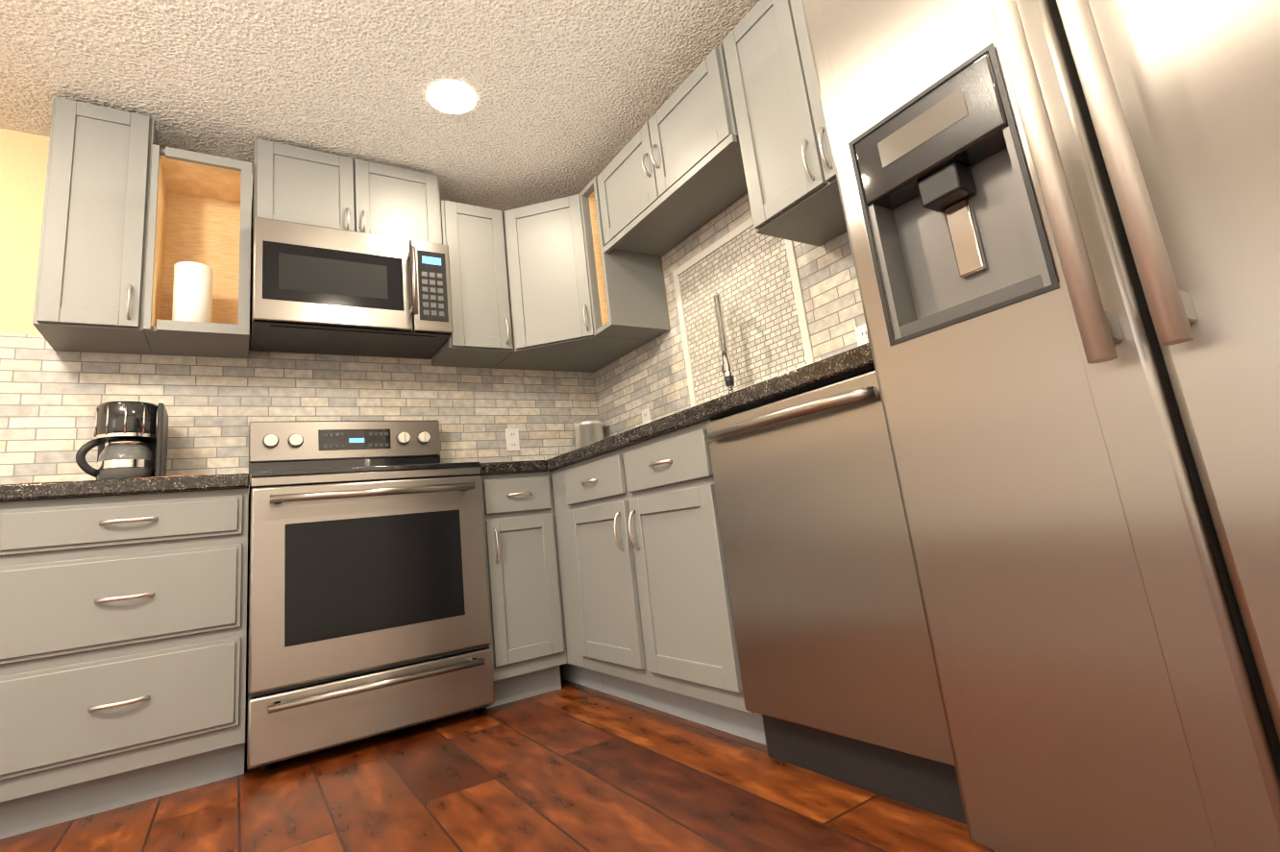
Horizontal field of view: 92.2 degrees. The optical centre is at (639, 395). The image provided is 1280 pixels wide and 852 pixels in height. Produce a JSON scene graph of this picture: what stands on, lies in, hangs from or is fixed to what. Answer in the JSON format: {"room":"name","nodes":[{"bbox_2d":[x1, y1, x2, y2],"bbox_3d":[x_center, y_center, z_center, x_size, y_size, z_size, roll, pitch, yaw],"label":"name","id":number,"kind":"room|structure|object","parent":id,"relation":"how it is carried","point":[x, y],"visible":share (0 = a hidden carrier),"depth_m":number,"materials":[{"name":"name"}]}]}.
{"room":"kitchen","nodes":[
{"label":"kitchen","id":0,"kind":"room"},
{"bbox_2d":[0,128,598,736],"bbox_3d":[-2.394,0.137,2.167,5.300,2.390,0.100,1,-14,-33],"label":"wall","id":1,"kind":"structure","parent":0,"point":[50,400],"depth_m":2.54,"materials":[{"name":"tile"}]},
{"bbox_2d":[32,97,158,354],"bbox_3d":[-2.034,-0.631,2.339,0.290,0.870,0.358,1,-14,-33],"label":"upper cabinet","id":2,"kind":"object","parent":1,"relation":"attached to","point":[90,280],"visible":1,"depth_m":2.22,"materials":[{"name":"grey paint"}]},
{"bbox_2d":[143,144,251,358],"bbox_3d":[-1.777,-0.561,2.507,0.322,0.745,0.326,1,-14,-33],"label":"upper cabinet","id":3,"kind":"object","parent":1,"relation":"attached to","point":[200,210],"visible":1,"depth_m":2.54,"materials":[{"name":"grey paint"}]},
{"bbox_2d":[172,261,213,322],"bbox_3d":[-1.749,-0.367,2.409,0.124,0.280,0.124,1,-14,-33],"label":"paper towel roll","id":4,"kind":"object","parent":3,"relation":"in","point":[192,293],"visible":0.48,"depth_m":2.37,"materials":[{"name":"white paper"}]},
{"bbox_2d":[251,138,442,250],"bbox_3d":[-1.343,-0.844,2.853,0.760,0.405,0.358,1,-14,-33],"label":"upper cabinet","id":5,"kind":"object","parent":1,"relation":"attached to","point":[300,184],"visible":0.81,"depth_m":2.71,"materials":[{"name":"grey paint"}]},
{"bbox_2d":[250,217,453,359],"bbox_3d":[-1.263,-0.448,2.720,0.758,0.431,0.475,1,-14,-33],"label":"microwave","id":6,"kind":"object","parent":5,"relation":"attached to","point":[320,290],"visible":1,"depth_m":2.58,"materials":[{"name":"grey metal"}]},
{"bbox_2d":[431,199,513,369],"bbox_3d":[-0.856,-0.549,3.087,0.312,0.745,0.358,1,-14,-33],"label":"upper cabinet","id":7,"kind":"object","parent":1,"relation":"attached to","point":[473,238],"visible":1,"depth_m":2.97,"materials":[{"name":"grey paint"}]},
{"bbox_2d":[505,428,519,451],"bbox_3d":[-0.662,0.230,3.207,0.072,0.118,0.008,1,-14,-33],"label":"electrical outlet","id":8,"kind":"object","parent":1,"relation":"attached to","point":[512,439],"visible":1,"depth_m":3.20,"materials":[{"name":"white plastic"}]},
{"bbox_2d":[0,0,759,213],"bbox_3d":[-1.406,-1.580,0.604,5.400,0.080,4.500,1,-14,-33],"label":"ceiling","id":9,"kind":"structure","parent":0,"point":[573,96],"depth_m":2.33,"materials":[{"name":"white paint"}]},
{"bbox_2d":[426,79,476,114],"bbox_3d":[-0.764,-1.210,2.505,0.196,0.006,0.196,1,-14,-33],"label":"recessed light","id":10,"kind":"object","parent":9,"relation":"in","point":[451,96],"visible":1,"depth_m":2.50,"materials":[{"name":"white"}]},
{"bbox_2d":[0,678,989,851],"bbox_3d":[-1.121,0.821,0.098,5.400,0.080,4.500,1,-14,-33],"label":"floor","id":11,"kind":"structure","parent":0,"point":[570,767],"depth_m":1.52,"materials":[{"name":"brown wood"}]},
{"bbox_2d":[0,488,248,839],"bbox_3d":[-1.652,0.792,1.996,0.629,0.876,0.656,1,-14,-33],"label":"base cabinet","id":12,"kind":"object","parent":11,"relation":"on","point":[123,625],"visible":1,"depth_m":1.77,"materials":[{"name":"grey paint"}]},
{"bbox_2d":[0,473,249,502],"bbox_3d":[-2.032,0.340,1.889,1.401,0.045,0.637,1,-14,-33],"label":"countertop","id":13,"kind":"structure","parent":12,"relation":"on","point":[19,492],"depth_m":1.83,"materials":[{"name":"stone"}]},
{"bbox_2d":[75,401,168,480],"bbox_3d":[-1.847,0.198,2.206,0.228,0.317,0.240,1,-14,-33],"label":"coffee maker","id":14,"kind":"object","parent":13,"relation":"on","point":[130,439],"visible":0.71,"depth_m":2.14,"materials":[{"name":"black plastic"}]},
{"bbox_2d":[138,474,207,478],"bbox_3d":[-1.541,0.285,2.044,0.200,0.010,0.200,0,-13,-28],"label":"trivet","id":15,"kind":"object","parent":13,"relation":"on","point":[176,476],"visible":0.02,"depth_m":1.97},
{"bbox_2d":[245,419,494,771],"bbox_3d":[-1.061,0.633,2.378,0.760,1.205,0.721,1,-14,-33],"label":"range","id":16,"kind":"object","parent":11,"relation":"on","point":[368,615],"visible":1,"depth_m":2.11,"materials":[{"name":"grey metal"}]},
{"bbox_2d":[480,471,566,709],"bbox_3d":[-0.610,0.811,2.672,0.313,0.876,0.658,1,-14,-33],"label":"base cabinet","id":17,"kind":"object","parent":11,"relation":"on","point":[527,646],"visible":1,"depth_m":2.44,"materials":[{"name":"grey paint"}]},
{"bbox_2d":[477,460,545,475],"bbox_3d":[-0.685,0.361,2.752,0.261,0.045,0.660,1,-14,-33],"label":"countertop","id":18,"kind":"structure","parent":17,"relation":"on","point":[510,467],"depth_m":2.51,"materials":[{"name":"stone"}]},
{"bbox_2d":[550,467,603,692],"bbox_3d":[-0.198,0.807,2.887,0.607,0.876,0.750,1,-14,-33],"label":"base cabinet","id":19,"kind":"object","parent":11,"relation":"on","point":[574,670],"visible":0.21,"depth_m":2.49,"materials":[{"name":"grey paint"}]},
{"bbox_2d":[564,419,765,744],"bbox_3d":[0.231,0.608,2.185,0.658,0.876,0.938,1,-14,-33],"label":"base cabinet","id":20,"kind":"object","parent":11,"relation":"on","point":[655,626],"visible":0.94,"depth_m":1.93,"materials":[{"name":"grey paint"}]},
{"bbox_2d":[545,343,875,471],"bbox_3d":[0.150,0.173,2.337,0.643,0.049,2.312,1,-14,-33],"label":"countertop","id":21,"kind":"structure","parent":20,"relation":"on","point":[849,363],"depth_m":1.59,"materials":[{"name":"stone"}]},
{"bbox_2d":[573,417,604,448],"bbox_3d":[-0.271,0.264,3.352,0.162,0.293,0.162,1,-14,-33],"label":"canister","id":22,"kind":"object","parent":21,"relation":"on","point":[588,430],"visible":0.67,"depth_m":3.30,"materials":[{"name":"silver metal"}]},
{"bbox_2d":[713,293,735,396],"bbox_3d":[0.335,-0.137,2.444,0.117,0.554,0.146,1,-14,-33],"label":"faucet","id":23,"kind":"object","parent":21,"relation":"on","point":[727,370],"visible":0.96,"depth_m":2.39,"materials":[{"name":"silver metal"}]},
{"bbox_2d":[704,369,966,824],"bbox_3d":[0.629,0.427,1.546,0.693,0.875,0.600,1,-14,-33],"label":"dishwasher","id":24,"kind":"object","parent":11,"relation":"on","point":[838,672],"visible":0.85,"depth_m":1.35,"materials":[{"name":"grey metal"}]},
{"bbox_2d":[801,0,1279,851],"bbox_3d":[0.936,-0.206,0.948,0.796,1.780,0.912,1,-14,-33],"label":"refrigerator","id":25,"kind":"object","parent":11,"relation":"on","point":[1063,223],"visible":1,"depth_m":0.84,"materials":[{"name":"grey metal"}]},
{"bbox_2d":[594,193,865,439],"bbox_3d":[0.954,-0.339,1.793,0.109,2.390,4.300,1,-14,-33],"label":"wall","id":26,"kind":"structure","parent":0,"point":[788,306],"depth_m":2.57,"materials":[{"name":"tile"}]},
{"bbox_2d":[492,194,651,372],"bbox_3d":[-0.401,-0.572,3.235,0.609,0.745,0.614,1,-14,-33],"label":"upper cabinet","id":27,"kind":"object","parent":26,"relation":"attached to","point":[552,317],"visible":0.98,"depth_m":3.03,"materials":[{"name":"grey paint"}]},
{"bbox_2d":[579,176,670,340],"bbox_3d":[-0.077,-0.657,2.999,0.326,0.740,0.165,1,-14,-33],"label":"upper cabinet","id":28,"kind":"object","parent":26,"relation":"attached to","point":[627,295],"visible":0.81,"depth_m":2.92,"materials":[{"name":"grey paint"}]},
{"bbox_2d":[641,407,651,424],"bbox_3d":[0.033,0.126,3.103,0.008,0.118,0.072,1,-14,-33],"label":"electrical outlet","id":29,"kind":"object","parent":26,"relation":"attached to","point":[646,415],"visible":0.62,"depth_m":3.10,"materials":[{"name":"white plastic"}]},
{"bbox_2d":[596,45,747,256],"bbox_3d":[0.176,-0.949,2.589,0.358,0.388,0.905,1,-14,-33],"label":"upper cabinet","id":30,"kind":"object","parent":26,"relation":"attached to","point":[671,176],"visible":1,"depth_m":2.47,"materials":[{"name":"grey paint"}]},
{"bbox_2d":[722,0,847,246],"bbox_3d":[0.610,-0.960,1.922,0.358,0.730,0.615,1,-14,-33],"label":"upper cabinet","id":31,"kind":"object","parent":26,"relation":"attached to","point":[791,181],"visible":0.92,"depth_m":1.95,"materials":[{"name":"grey paint"}]},
{"bbox_2d":[854,323,868,346],"bbox_3d":[0.743,-0.176,2.020,0.008,0.118,0.072,1,-14,-33],"label":"electrical outlet","id":32,"kind":"object","parent":26,"relation":"attached to","point":[861,334],"visible":0.33,"depth_m":2.03,"materials":[{"name":"white plastic"}]}
]}

